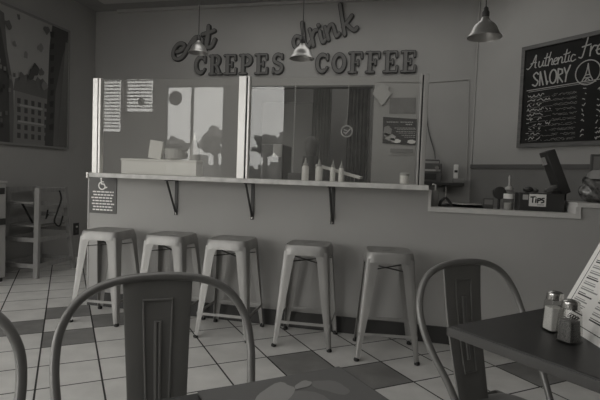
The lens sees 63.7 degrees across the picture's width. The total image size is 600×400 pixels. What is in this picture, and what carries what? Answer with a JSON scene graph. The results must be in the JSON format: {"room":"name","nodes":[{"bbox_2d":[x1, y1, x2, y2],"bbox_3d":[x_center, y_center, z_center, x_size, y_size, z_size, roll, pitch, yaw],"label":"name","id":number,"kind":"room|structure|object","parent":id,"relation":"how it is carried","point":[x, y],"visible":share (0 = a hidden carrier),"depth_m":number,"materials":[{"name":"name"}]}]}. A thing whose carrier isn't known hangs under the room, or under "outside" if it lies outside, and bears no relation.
{"room":"cafe","nodes":[
{"label":"cafe","id":0,"kind":"room"},
{"bbox_2d":[0,0,95,272],"bbox_3d":[-2.993,-0.816,5.220,0.120,3.122,2.227,3,3,13],"label":"wall","id":1,"kind":"structure","parent":0,"point":[21,166],"depth_m":5.77,"materials":[{"name":"paint"}]},
{"bbox_2d":[0,1,69,149],"bbox_3d":[-2.897,-1.281,5.192,0.035,1.400,1.175,3,3,13],"label":"picture","id":2,"kind":"object","parent":1,"relation":"attached to","point":[34,50],"visible":1,"depth_m":5.22,"materials":[{"name":"paper"}]},
{"bbox_2d":[73,223,78,234],"bbox_3d":[-2.787,0.362,6.028,0.018,0.150,0.100,3,3,13],"label":"wall outlet","id":3,"kind":"object","parent":1,"relation":"attached to","point":[75,225],"visible":1,"depth_m":6.01,"materials":[{"name":"grey plastic"}]},
{"bbox_2d":[74,0,296,11],"bbox_3d":[-1.545,-2.291,3.453,11.600,0.100,9.420,3,3,13],"label":"ceiling","id":4,"kind":"structure","parent":0,"point":[95,5],"depth_m":5.83,"materials":[{"name":"paint"}]},
{"bbox_2d":[188,0,208,55],"bbox_3d":[-1.112,-1.970,5.328,0.224,0.694,0.224,3,3,13],"label":"pendant lamp","id":5,"kind":"object","parent":4,"relation":"hanging from","point":[197,48],"visible":1,"depth_m":5.32,"materials":[{"name":"metal"}]},
{"bbox_2d":[289,2,314,61],"bbox_3d":[0.035,-1.733,4.242,0.224,0.979,0.224,3,3,13],"label":"pendant lamp","id":6,"kind":"object","parent":4,"relation":"hanging from","point":[301,53],"visible":1,"depth_m":4.24,"materials":[{"name":"metal"}]},
{"bbox_2d":[467,0,502,41],"bbox_3d":[1.245,-1.603,3.188,0.224,1.049,0.224,3,3,13],"label":"pendant lamp","id":7,"kind":"object","parent":4,"relation":"hanging from","point":[485,30],"visible":1,"depth_m":3.19,"materials":[{"name":"metal"}]},
{"bbox_2d":[482,6,489,16],"bbox_3d":[1.232,-1.246,3.205,0.048,0.070,0.048,3,3,13],"label":"socket","id":8,"kind":"object","parent":7,"relation":"attached to","point":[486,12],"depth_m":3.19,"materials":[{"name":"grey plastic"}]},
{"bbox_2d":[95,0,478,203],"bbox_3d":[-0.426,-0.754,5.818,4.841,3.122,0.120,3,3,13],"label":"wall","id":9,"kind":"structure","parent":0,"point":[149,95],"depth_m":5.70,"materials":[{"name":"paint"}]},
{"bbox_2d":[171,24,217,61],"bbox_3d":[-1.291,-1.915,5.896,0.600,0.444,0.036,3,3,13],"label":"script word","id":10,"kind":"object","parent":9,"relation":"attached to","point":[185,48],"visible":0.75,"depth_m":5.88,"materials":[{"name":"grey"}]},
{"bbox_2d":[194,56,206,75],"bbox_3d":[-1.215,-1.641,5.890,0.164,0.242,0.036,3,3,13],"label":"sign letter","id":11,"kind":"object","parent":9,"relation":"attached to","point":[198,59],"visible":0.98,"depth_m":5.88,"materials":[{"name":"grey"}]},
{"bbox_2d":[208,54,222,75],"bbox_3d":[-1.018,-1.632,5.844,0.190,0.259,0.035,3,3,13],"label":"sign letter","id":12,"kind":"object","parent":9,"relation":"attached to","point":[213,65],"visible":1,"depth_m":5.83,"materials":[{"name":"grey"}]},
{"bbox_2d":[223,54,237,75],"bbox_3d":[-0.836,-1.624,5.801,0.180,0.259,0.034,3,3,13],"label":"sign letter","id":13,"kind":"object","parent":9,"relation":"attached to","point":[228,63],"visible":1,"depth_m":5.79,"materials":[{"name":"grey"}]},
{"bbox_2d":[98,0,384,12],"bbox_3d":[0.062,-2.263,5.363,4.950,0.030,0.420,3,3,13],"label":"trim","id":14,"kind":"structure","parent":9,"relation":"attached to","point":[298,2],"depth_m":5.72,"materials":[{"name":"grey"}]},
{"bbox_2d":[238,53,252,75],"bbox_3d":[-0.646,-1.615,5.756,0.178,0.259,0.035,3,3,13],"label":"sign letter","id":15,"kind":"object","parent":9,"relation":"attached to","point":[243,56],"visible":1,"depth_m":5.75,"materials":[{"name":"grey"}]},
{"bbox_2d":[254,53,268,74],"bbox_3d":[-0.455,-1.605,5.711,0.180,0.259,0.034,3,3,13],"label":"sign letter","id":16,"kind":"object","parent":9,"relation":"attached to","point":[259,63],"visible":1,"depth_m":5.70,"materials":[{"name":"grey"}]},
{"bbox_2d":[272,52,283,74],"bbox_3d":[-0.258,-1.597,5.663,0.148,0.259,0.036,3,3,13],"label":"sign letter","id":17,"kind":"object","parent":9,"relation":"attached to","point":[280,71],"visible":1,"depth_m":5.65,"materials":[{"name":"grey"}]},
{"bbox_2d":[252,85,374,182],"bbox_3d":[0.057,-0.252,5.724,1.560,2.165,0.120,3,3,13],"label":"door","id":18,"kind":"structure","parent":9,"relation":"in","point":[297,86],"depth_m":5.56,"materials":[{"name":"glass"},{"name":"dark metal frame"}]},
{"bbox_2d":[292,83,296,172],"bbox_3d":[-0.071,-0.756,5.644,0.020,1.210,0.020,2,3,-9],"label":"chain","id":19,"kind":"object","parent":18,"relation":"hanging from","point":[295,83],"visible":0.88,"depth_m":5.63,"materials":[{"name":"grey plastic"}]},
{"bbox_2d":[341,87,352,137],"bbox_3d":[0.538,-0.999,5.453,0.140,0.590,0.038,3,3,13],"label":"sign","id":20,"kind":"object","parent":18,"relation":"hanging from","point":[346,131],"visible":1,"depth_m":5.45,"materials":[{"name":"grey plastic"}]},
{"bbox_2d":[315,52,329,73],"bbox_3d":[0.252,-1.568,5.543,0.163,0.242,0.036,3,3,13],"label":"sign letter","id":21,"kind":"object","parent":9,"relation":"attached to","point":[320,56],"visible":1,"depth_m":5.53,"materials":[{"name":"grey"}]},
{"bbox_2d":[291,2,358,48],"bbox_3d":[0.287,-1.984,5.518,0.781,0.514,0.036,3,3,13],"label":"script word","id":22,"kind":"object","parent":9,"relation":"attached to","point":[344,24],"visible":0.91,"depth_m":5.50,"materials":[{"name":"grey"}]},
{"bbox_2d":[331,52,346,73],"bbox_3d":[0.446,-1.559,5.498,0.180,0.242,0.035,3,3,13],"label":"sign letter","id":23,"kind":"object","parent":9,"relation":"attached to","point":[337,55],"visible":1,"depth_m":5.49,"materials":[{"name":"grey"}]},
{"bbox_2d":[347,51,363,74],"bbox_3d":[0.627,-1.550,5.456,0.175,0.259,0.034,3,3,13],"label":"sign letter","id":24,"kind":"object","parent":9,"relation":"attached to","point":[353,61],"visible":1,"depth_m":5.45,"materials":[{"name":"grey"}]},
{"bbox_2d":[365,51,380,73],"bbox_3d":[0.816,-1.541,5.411,0.175,0.259,0.034,3,3,13],"label":"sign letter","id":25,"kind":"object","parent":9,"relation":"attached to","point":[370,54],"visible":1,"depth_m":5.40,"materials":[{"name":"grey"}]},
{"bbox_2d":[373,84,391,104],"bbox_3d":[0.920,-1.178,5.403,0.212,0.239,0.030,3,3,13],"label":"wrap","id":26,"kind":"object","parent":9,"relation":"attached to","point":[382,93],"visible":1,"depth_m":5.39,"materials":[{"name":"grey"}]},
{"bbox_2d":[382,50,398,73],"bbox_3d":[1.006,-1.532,5.366,0.178,0.259,0.034,3,3,13],"label":"sign letter","id":27,"kind":"object","parent":9,"relation":"attached to","point":[387,53],"visible":1,"depth_m":5.36,"materials":[{"name":"grey"}]},
{"bbox_2d":[383,117,416,144],"bbox_3d":[1.107,-0.768,5.386,0.370,0.313,0.010,3,3,13],"label":"poster","id":28,"kind":"object","parent":9,"relation":"attached to","point":[402,131],"visible":1,"depth_m":5.38,"materials":[{"name":"grey paper"}]},
{"bbox_2d":[383,126,415,143],"bbox_3d":[1.107,-0.727,5.384,0.362,0.196,0.002,3,3,13],"label":"food picture","id":29,"kind":"object","parent":28,"relation":"attached to","point":[391,134],"depth_m":5.38,"materials":[{"name":"grey paper"}]},
{"bbox_2d":[388,146,414,154],"bbox_3d":[1.129,-0.551,5.391,0.290,0.100,0.008,3,3,13],"label":"paper","id":30,"kind":"object","parent":9,"relation":"attached to","point":[389,147],"visible":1,"depth_m":5.39,"materials":[{"name":"grey paper"}]},
{"bbox_2d":[390,148,412,152],"bbox_3d":[1.132,-0.548,5.381,0.250,0.045,0.010,3,3,13],"label":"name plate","id":31,"kind":"object","parent":30,"relation":"attached to","point":[391,150],"visible":1,"depth_m":5.38,"materials":[{"name":"grey plastic"}]},
{"bbox_2d":[389,98,415,113],"bbox_3d":[1.140,-1.048,5.368,0.285,0.175,0.008,3,3,13],"label":"print","id":32,"kind":"object","parent":9,"relation":"attached to","point":[397,105],"visible":1,"depth_m":5.36},
{"bbox_2d":[400,50,416,73],"bbox_3d":[1.195,-1.523,5.322,0.178,0.259,0.034,3,3,13],"label":"sign letter","id":33,"kind":"object","parent":9,"relation":"attached to","point":[405,53],"visible":1,"depth_m":5.31,"materials":[{"name":"grey"}]},
{"bbox_2d":[376,79,468,180],"bbox_3d":[1.331,-0.773,5.331,1.029,1.094,0.010,3,3,13],"label":"cable","id":34,"kind":"object","parent":9,"relation":"attached to","point":[464,79],"visible":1,"depth_m":5.22,"materials":[{"name":"grey plastic"}]},
{"bbox_2d":[427,122,435,158],"bbox_3d":[1.445,-0.673,5.281,0.067,0.456,0.154,0,4,-38],"label":"power cord","id":35,"kind":"object","parent":9,"relation":"attached to","point":[427,122],"visible":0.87,"depth_m":5.30,"materials":[{"name":"grey plastic"}]},
{"bbox_2d":[424,182,463,191],"bbox_3d":[1.502,-0.141,5.199,0.480,0.098,0.240,3,3,13],"label":"wall shelf","id":36,"kind":"object","parent":9,"relation":"attached to","point":[444,184],"visible":0.71,"depth_m":5.08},
{"bbox_2d":[424,159,441,181],"bbox_3d":[1.394,-0.315,5.197,0.245,0.242,0.190,3,3,13],"label":"radio","id":37,"kind":"object","parent":36,"relation":"on","point":[433,171],"visible":0.65,"depth_m":5.12,"materials":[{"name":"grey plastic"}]},
{"bbox_2d":[452,165,464,182],"bbox_3d":[1.694,-0.279,5.148,0.125,0.195,0.090,3,3,13],"label":"cordless phone","id":38,"kind":"object","parent":36,"relation":"on","point":[455,172],"visible":1,"depth_m":5.13,"materials":[{"name":"grey plastic"}]},
{"bbox_2d":[0,255,599,399],"bbox_3d":[-1.519,0.883,3.564,12.114,0.002,10.067,3,3,13],"label":"floor","id":39,"kind":"structure","parent":0,"point":[92,357],"depth_m":2.94,"materials":[{"name":"tile"}]},
{"bbox_2d":[0,181,7,281],"bbox_3d":[-3.008,0.303,4.432,0.305,0.965,0.500,3,3,13],"label":"base cabinet","id":40,"kind":"object","parent":39,"relation":"on","point":[2,183],"visible":1,"depth_m":4.59,"materials":[{"name":"grey wood"}]},
{"bbox_2d":[0,311,27,399],"bbox_3d":[-0.730,0.620,0.776,0.477,0.855,0.460,1,3,-23],"label":"cafe chair","id":41,"kind":"object","parent":39,"relation":"on","point":[18,348],"visible":1,"depth_m":0.98,"materials":[{"name":"grey metal"}]},
{"bbox_2d":[5,186,75,278],"bbox_3d":[-2.747,0.312,5.100,0.457,0.906,0.619,3,3,10],"label":"high chair","id":42,"kind":"object","parent":39,"relation":"on","point":[38,256],"visible":0.91,"depth_m":5.00,"materials":[{"name":"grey wood"}]},
{"bbox_2d":[6,200,33,203],"bbox_3d":[-2.784,0.023,4.841,0.330,0.020,0.100,3,3,10],"label":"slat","id":43,"kind":"object","parent":42,"relation":"on","point":[7,201],"depth_m":4.80,"materials":[{"name":"wood"}]},
{"bbox_2d":[69,227,139,326],"bbox_3d":[-1.434,0.550,3.620,0.396,0.664,0.396,3,3,10],"label":"bar stool","id":44,"kind":"object","parent":39,"relation":"on","point":[109,239],"visible":0.92,"depth_m":3.48,"materials":[{"name":"metal"}]},
{"bbox_2d":[49,272,254,399],"bbox_3d":[-0.304,0.621,1.065,0.477,0.855,0.460,1,3,-21],"label":"cafe chair","id":45,"kind":"object","parent":39,"relation":"on","point":[156,305],"visible":0.98,"depth_m":1.22,"materials":[{"name":"grey metal"}]},
{"bbox_2d":[140,231,205,319],"bbox_3d":[-0.934,0.574,3.502,0.396,0.664,0.396,3,3,11],"label":"bar stool","id":46,"kind":"object","parent":39,"relation":"on","point":[165,240],"visible":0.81,"depth_m":3.38,"materials":[{"name":"grey metal"}]},
{"bbox_2d":[193,235,263,342],"bbox_3d":[-0.479,0.596,3.384,0.396,0.664,0.396,3,3,11],"label":"bar stool","id":47,"kind":"object","parent":39,"relation":"on","point":[245,247],"visible":0.93,"depth_m":3.25,"materials":[{"name":"grey metal"}]},
{"bbox_2d":[161,367,388,399],"bbox_3d":[-0.066,0.706,0.526,0.628,0.746,0.628,1,3,-28],"label":"cafe table","id":48,"kind":"object","parent":39,"relation":"on","point":[195,396],"visible":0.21,"depth_m":0.78,"materials":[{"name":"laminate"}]},
{"bbox_2d":[198,366,386,399],"bbox_3d":[0.051,0.326,0.661,0.270,0.005,0.420,1,3,-28],"label":"menu","id":49,"kind":"object","parent":48,"relation":"on","point":[334,383],"visible":1,"depth_m":0.80,"materials":[{"name":"grey paper"}]},
{"bbox_2d":[255,380,349,399],"bbox_3d":[0.035,0.323,0.664,0.227,0.001,0.360,0,3,-29],"label":"picture","id":50,"kind":"object","parent":49,"relation":"on","point":[264,389],"depth_m":0.80,"materials":[{"name":"grey"}]},
{"bbox_2d":[260,103,312,173],"bbox_3d":[-0.122,-0.243,6.577,0.680,2.050,0.650,3,3,13],"label":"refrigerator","id":51,"kind":"object","parent":39,"relation":"on","point":[277,118],"visible":0.29,"depth_m":6.22,"materials":[{"name":"metal"}]},
{"bbox_2d":[271,240,337,352],"bbox_3d":[0.051,0.620,3.269,0.396,0.664,0.396,3,3,10],"label":"bar stool","id":52,"kind":"object","parent":39,"relation":"on","point":[294,249],"visible":1,"depth_m":3.13,"materials":[{"name":"grey metal"}]},
{"bbox_2d":[353,246,419,365],"bbox_3d":[0.552,0.647,3.089,0.396,0.664,0.396,2,3,5],"label":"bar stool","id":53,"kind":"object","parent":39,"relation":"on","point":[373,255],"visible":1,"depth_m":2.94,"materials":[{"name":"grey metal"}]},
{"bbox_2d":[416,258,553,399],"bbox_3d":[0.623,0.634,1.463,0.477,0.855,0.460,1,3,-29],"label":"cafe chair","id":54,"kind":"object","parent":39,"relation":"on","point":[461,277],"visible":0.84,"depth_m":1.59,"materials":[{"name":"grey metal"}]},
{"bbox_2d":[447,305,599,393],"bbox_3d":[0.815,0.708,1.123,0.668,0.746,0.668,0,3,-32],"label":"cafe table","id":55,"kind":"object","parent":39,"relation":"on","point":[522,338],"visible":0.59,"depth_m":1.09,"materials":[{"name":"black laminate"}]},
{"bbox_2d":[543,290,563,330],"bbox_3d":[0.628,0.274,1.194,0.045,0.100,0.045,2,3,-7],"label":"salt shaker","id":56,"kind":"object","parent":55,"relation":"on","point":[552,313],"visible":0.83,"depth_m":1.18,"materials":[{"name":"clear glass"}]},
{"bbox_2d":[557,299,580,342],"bbox_3d":[0.621,0.278,1.111,0.045,0.100,0.045,1,3,-22],"label":"pepper shaker","id":57,"kind":"object","parent":55,"relation":"on","point":[569,328],"visible":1,"depth_m":1.10,"materials":[{"name":"clear glass"}]},
{"bbox_2d":[564,243,599,347],"bbox_3d":[0.763,0.168,1.169,0.160,0.324,0.240,2,3,4],"label":"menu","id":58,"kind":"object","parent":55,"relation":"on","point":[586,290],"visible":0.91,"depth_m":1.21,"materials":[{"name":"white paper"}]},
{"bbox_3d":[1.383,0.525,3.581,0.910,0.918,0.490,3,3,13],"label":"countertop","id":59,"kind":"structure","parent":39,"relation":"on","visible":0},
{"bbox_2d":[431,184,438,205],"bbox_3d":[0.970,-0.031,3.471,0.052,0.174,0.051,3,3,13],"label":"pump bottle","id":60,"kind":"object","parent":59,"relation":"on","point":[435,194],"visible":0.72,"depth_m":3.45,"materials":[{"name":"grey plastic"}]},
{"bbox_2d":[438,187,452,206],"bbox_3d":[1.028,-0.014,3.407,0.105,0.150,0.060,3,3,13],"label":"stand","id":61,"kind":"object","parent":59,"relation":"on","point":[447,199],"visible":0.83,"depth_m":3.40,"materials":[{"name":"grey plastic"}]},
{"bbox_2d":[441,204,483,207],"bbox_3d":[1.220,0.049,3.610,0.410,0.018,0.410,3,3,13],"label":"serving platter","id":62,"kind":"object","parent":59,"relation":"on","point":[442,205],"visible":0.38,"depth_m":3.51,"materials":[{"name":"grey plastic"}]},
{"bbox_2d":[442,202,481,205],"bbox_3d":[1.226,0.032,3.608,0.320,0.015,0.320,3,3,13],"label":"platter","id":63,"kind":"object","parent":62,"relation":"on","point":[453,203],"visible":0.81,"depth_m":3.51,"materials":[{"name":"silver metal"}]},
{"bbox_2d":[482,198,493,208],"bbox_3d":[1.340,0.028,3.446,0.065,0.085,0.062,3,3,13],"label":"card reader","id":64,"kind":"object","parent":59,"relation":"on","point":[487,202],"visible":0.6,"depth_m":3.42,"materials":[{"name":"grey plastic"}]},
{"bbox_2d":[492,186,505,208],"bbox_3d":[1.412,-0.011,3.429,0.086,0.170,0.060,3,3,13],"label":"tape dispenser","id":65,"kind":"object","parent":59,"relation":"on","point":[498,192],"visible":0.78,"depth_m":3.40,"materials":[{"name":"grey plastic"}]},
{"bbox_2d":[503,175,513,209],"bbox_3d":[1.444,-0.046,3.342,0.069,0.250,0.069,3,3,13],"label":"squeeze bottle","id":66,"kind":"object","parent":59,"relation":"on","point":[507,206],"visible":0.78,"depth_m":3.32,"materials":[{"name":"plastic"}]},
{"bbox_2d":[514,192,564,211],"bbox_3d":[1.643,0.020,3.325,0.284,0.135,0.147,3,3,13],"label":"tip box","id":67,"kind":"object","parent":59,"relation":"on","point":[527,201],"visible":0.92,"depth_m":3.26,"materials":[{"name":"grey plastic"}]},
{"bbox_2d":[523,187,538,192],"bbox_3d":[1.595,-0.073,3.341,0.103,0.040,0.072,3,3,13],"label":"case","id":68,"kind":"object","parent":67,"relation":"on","point":[526,189],"visible":1,"depth_m":3.32,"materials":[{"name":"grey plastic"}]},
{"bbox_2d":[544,185,556,192],"bbox_3d":[1.713,-0.076,3.308,0.072,0.055,0.060,3,3,13],"label":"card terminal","id":69,"kind":"object","parent":67,"relation":"on","point":[548,189],"visible":1,"depth_m":3.28,"materials":[{"name":"grey plastic"}]},
{"bbox_2d":[539,149,570,200],"bbox_3d":[1.817,-0.136,3.471,0.186,0.444,0.200,3,3,13],"label":"screen","id":70,"kind":"object","parent":59,"relation":"on","point":[550,161],"visible":0.56,"depth_m":3.38,"materials":[{"name":"grey plastic"}]},
{"bbox_3d":[-0.355,0.418,4.679,2.100,0.900,0.600,3,3,13],"label":"countertop","id":71,"kind":"structure","parent":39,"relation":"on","visible":0},
{"bbox_2d":[260,144,291,179],"bbox_3d":[-0.235,-0.278,4.654,0.220,0.500,0.360,3,3,13],"label":"espresso machine","id":72,"kind":"object","parent":71,"relation":"on","point":[275,158],"visible":0.77,"depth_m":4.52,"materials":[{"name":"grey metal"}]},
{"bbox_2d":[288,136,318,180],"bbox_3d":[0.061,-0.300,4.500,0.325,0.580,0.250,3,3,13],"label":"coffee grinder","id":73,"kind":"object","parent":71,"relation":"on","point":[311,143],"visible":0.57,"depth_m":4.43,"materials":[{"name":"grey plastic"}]},
{"bbox_2d":[249,89,372,182],"bbox_3d":[0.326,-0.773,6.756,3.960,3.122,2.053,3,3,13],"label":"wall","id":74,"kind":"structure","parent":0,"point":[338,143],"depth_m":7.73,"materials":[{"name":"paint"}]},
{"bbox_2d":[312,89,331,180],"bbox_3d":[0.246,-0.385,5.955,0.230,2.180,0.082,3,3,13],"label":"curtain","id":75,"kind":"object","parent":74,"relation":"hanging from","point":[322,99],"visible":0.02,"depth_m":5.92,"materials":[{"name":"grey fabric"}]},
{"bbox_2d":[345,89,370,182],"bbox_3d":[0.675,-0.361,5.792,0.260,2.180,0.082,3,3,13],"label":"curtain","id":76,"kind":"object","parent":74,"relation":"hanging from","point":[359,99],"visible":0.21,"depth_m":5.77,"materials":[{"name":"grey fabric"}]},
{"bbox_2d":[88,177,599,326],"bbox_3d":[0.973,0.457,3.359,5.509,1.046,0.120,3,3,13],"label":"counter","id":77,"kind":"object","parent":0,"point":[540,255],"depth_m":3.43,"materials":[{"name":"paint"}]},
{"bbox_2d":[86,178,89,303],"bbox_3d":[-1.712,0.330,3.991,0.012,1.046,0.124,3,3,13],"label":"trim","id":78,"kind":"structure","parent":77,"relation":"attached to","point":[88,178],"depth_m":3.92,"materials":[{"name":"grey"}]},
{"bbox_2d":[89,177,116,213],"bbox_3d":[-1.581,-0.036,3.881,0.244,0.288,0.008,3,3,13],"label":"accessibility sign","id":79,"kind":"object","parent":77,"relation":"attached to","point":[103,191],"visible":0.99,"depth_m":3.88,"materials":[{"name":"grey plastic"}]},
{"bbox_2d":[165,180,177,214],"bbox_3d":[-0.974,-0.016,3.656,0.026,0.273,0.165,3,3,13],"label":"shelf bracket","id":80,"kind":"object","parent":77,"relation":"attached to","point":[175,205],"visible":0.88,"depth_m":3.73,"materials":[{"name":"black metal"}]},
{"bbox_2d":[244,183,254,219],"bbox_3d":[-0.371,0.013,3.514,0.026,0.273,0.165,3,3,13],"label":"shelf bracket","id":81,"kind":"object","parent":77,"relation":"attached to","point":[251,206],"visible":0.9,"depth_m":3.58,"materials":[{"name":"black metal"}]},
{"bbox_2d":[86,172,428,189],"bbox_3d":[-0.352,-0.141,3.586,2.520,0.044,0.420,3,3,13],"label":"bar shelf","id":82,"kind":"object","parent":77,"relation":"attached to","point":[88,174],"visible":1,"depth_m":3.37,"materials":[{"name":"laminate"}]},
{"bbox_2d":[92,78,103,172],"bbox_3d":[-1.533,-0.562,3.670,0.067,0.712,0.044,3,3,13],"label":"post","id":83,"kind":"object","parent":82,"relation":"on","point":[98,83],"visible":1,"depth_m":3.65,"materials":[{"name":"silver metal"}]},
{"bbox_2d":[121,158,203,175],"bbox_3d":[-1.101,-0.261,3.852,0.660,0.122,0.130,3,3,13],"label":"storage box","id":84,"kind":"object","parent":82,"relation":"on","point":[128,165],"visible":0.98,"depth_m":3.79,"materials":[{"name":"white plastic"}]},
{"bbox_2d":[148,140,165,158],"bbox_3d":[-1.143,-0.401,3.856,0.131,0.156,0.040,3,3,13],"label":"paper stack","id":85,"kind":"object","parent":84,"relation":"on","point":[156,148],"visible":0.86,"depth_m":3.84,"materials":[{"name":"white paper"}]},
{"bbox_2d":[165,148,188,159],"bbox_3d":[-0.967,-0.357,3.806,0.196,0.085,0.196,3,3,13],"label":"bowl","id":86,"kind":"object","parent":84,"relation":"on","point":[171,154],"visible":0.84,"depth_m":3.73,"materials":[{"name":"grey metal"}]},
{"bbox_2d":[188,133,199,160],"bbox_3d":[-0.824,-0.414,3.780,0.092,0.212,0.092,3,3,13],"label":"cone","id":87,"kind":"object","parent":84,"relation":"on","point":[194,151],"visible":0.94,"depth_m":3.75,"materials":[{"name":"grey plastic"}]},
{"bbox_2d":[236,76,251,178],"bbox_3d":[-0.392,-0.508,3.401,0.081,0.712,0.044,3,3,13],"label":"post","id":88,"kind":"object","parent":82,"relation":"on","point":[245,83],"visible":0.95,"depth_m":3.38,"materials":[{"name":"silver metal"}]},
{"bbox_2d":[301,158,308,180],"bbox_3d":[0.039,-0.225,3.531,0.052,0.165,0.052,3,3,13],"label":"squeeze bottle","id":89,"kind":"object","parent":82,"relation":"on","point":[305,168],"visible":0.96,"depth_m":3.51,"materials":[{"name":"white plastic"}]},
{"bbox_2d":[315,159,322,180],"bbox_3d":[0.138,-0.218,3.518,0.052,0.160,0.052,3,3,13],"label":"squeeze bottle","id":90,"kind":"object","parent":82,"relation":"on","point":[318,171],"visible":0.98,"depth_m":3.50,"materials":[{"name":"white plastic"}]},
{"bbox_2d":[330,160,334,181],"bbox_3d":[0.238,-0.212,3.505,0.038,0.155,0.038,3,3,13],"label":"squeeze bottle","id":91,"kind":"object","parent":82,"relation":"on","point":[332,169],"visible":0.95,"depth_m":3.49,"materials":[{"name":"white plastic"}]},
{"bbox_2d":[316,164,362,178],"bbox_3d":[0.297,-0.214,3.645,0.333,0.100,0.200,3,3,13],"label":"serving tray","id":92,"kind":"object","parent":82,"relation":"on","point":[323,166],"visible":0.69,"depth_m":3.55,"materials":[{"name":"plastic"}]},
{"bbox_2d":[338,161,343,181],"bbox_3d":[0.297,-0.206,3.481,0.038,0.150,0.038,3,3,13],"label":"squeeze bottle","id":93,"kind":"object","parent":82,"relation":"on","point":[341,170],"visible":1,"depth_m":3.47,"materials":[{"name":"white plastic"}]},
{"bbox_2d":[400,172,408,183],"bbox_3d":[0.721,-0.150,3.341,0.066,0.082,0.066,3,3,13],"label":"cup","id":94,"kind":"object","parent":82,"relation":"on","point":[404,177],"visible":0.88,"depth_m":3.31,"materials":[{"name":"white paper"}]},
{"bbox_2d":[416,74,428,184],"bbox_3d":[0.792,-0.452,3.121,0.050,0.712,0.044,3,3,13],"label":"post","id":95,"kind":"object","parent":82,"relation":"on","point":[424,92],"visible":0.96,"depth_m":3.10,"materials":[{"name":"silver metal"}]},
{"bbox_2d":[87,292,448,344],"bbox_3d":[0.916,0.923,3.323,5.459,0.115,0.012,3,3,13],"label":"baseboard","id":96,"kind":"structure","parent":77,"relation":"attached to","point":[437,334],"depth_m":3.50,"materials":[{"name":"grey plastic"}]},
{"bbox_2d":[328,186,334,223],"bbox_3d":[0.215,0.040,3.376,0.026,0.273,0.165,3,3,13],"label":"shelf bracket","id":97,"kind":"object","parent":77,"relation":"attached to","point":[331,189],"visible":0.87,"depth_m":3.44,"materials":[{"name":"black metal"}]},
{"bbox_2d":[428,190,599,218],"bbox_3d":[2.304,0.063,3.140,2.856,0.143,0.378,3,3,13],"label":"countertop","id":98,"kind":"structure","parent":77,"relation":"attached to","point":[573,207],"depth_m":3.18,"materials":[{"name":"white stone"}]},
{"bbox_2d":[578,170,599,202],"bbox_3d":[2.024,-0.092,3.218,0.309,0.222,0.210,3,3,13],"label":"bag","id":99,"kind":"object","parent":98,"relation":"on","point":[589,191],"visible":1,"depth_m":3.19,"materials":[{"name":"grey plastic"}]},
{"bbox_2d":[589,154,599,171],"bbox_3d":[2.216,-0.145,3.334,0.395,0.330,0.026,3,3,13],"label":"frame","id":100,"kind":"object","parent":98,"relation":"on","point":[594,158],"visible":0.44,"depth_m":3.36,"materials":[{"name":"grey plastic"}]},
{"bbox_2d":[472,0,599,163],"bbox_3d":[2.798,-0.539,3.798,0.100,3.122,3.400,0,3,-32],"label":"wall","id":101,"kind":"structure","parent":0,"point":[521,23],"depth_m":4.81,"materials":[{"name":"paint"}]},
{"bbox_2d":[468,0,480,202],"bbox_3d":[1.861,-0.642,5.211,0.012,3.122,0.020,0,3,-32],"label":"trim","id":102,"kind":"structure","parent":101,"relation":"attached to","point":[479,7],"depth_m":5.18,"materials":[{"name":"paint"}]},
{"bbox_2d":[469,168,589,212],"bbox_3d":[2.613,0.377,3.982,0.012,1.262,2.996,0,3,-32],"label":"wall","id":103,"kind":"structure","parent":101,"relation":"attached to","point":[483,182],"depth_m":4.79,"materials":[{"name":"paint"}]},
{"bbox_2d":[470,164,589,168],"bbox_3d":[2.631,-0.273,3.947,0.026,0.040,2.996,0,3,-32],"label":"trim","id":104,"kind":"structure","parent":101,"relation":"attached to","point":[526,166],"depth_m":4.65,"materials":[{"name":"grey"}]},
{"bbox_2d":[516,30,599,147],"bbox_3d":[2.557,-0.956,4.067,0.030,0.986,1.550,0,3,-32],"label":"chalkboard","id":105,"kind":"object","parent":101,"relation":"attached to","point":[559,93],"visible":1,"depth_m":4.38,"materials":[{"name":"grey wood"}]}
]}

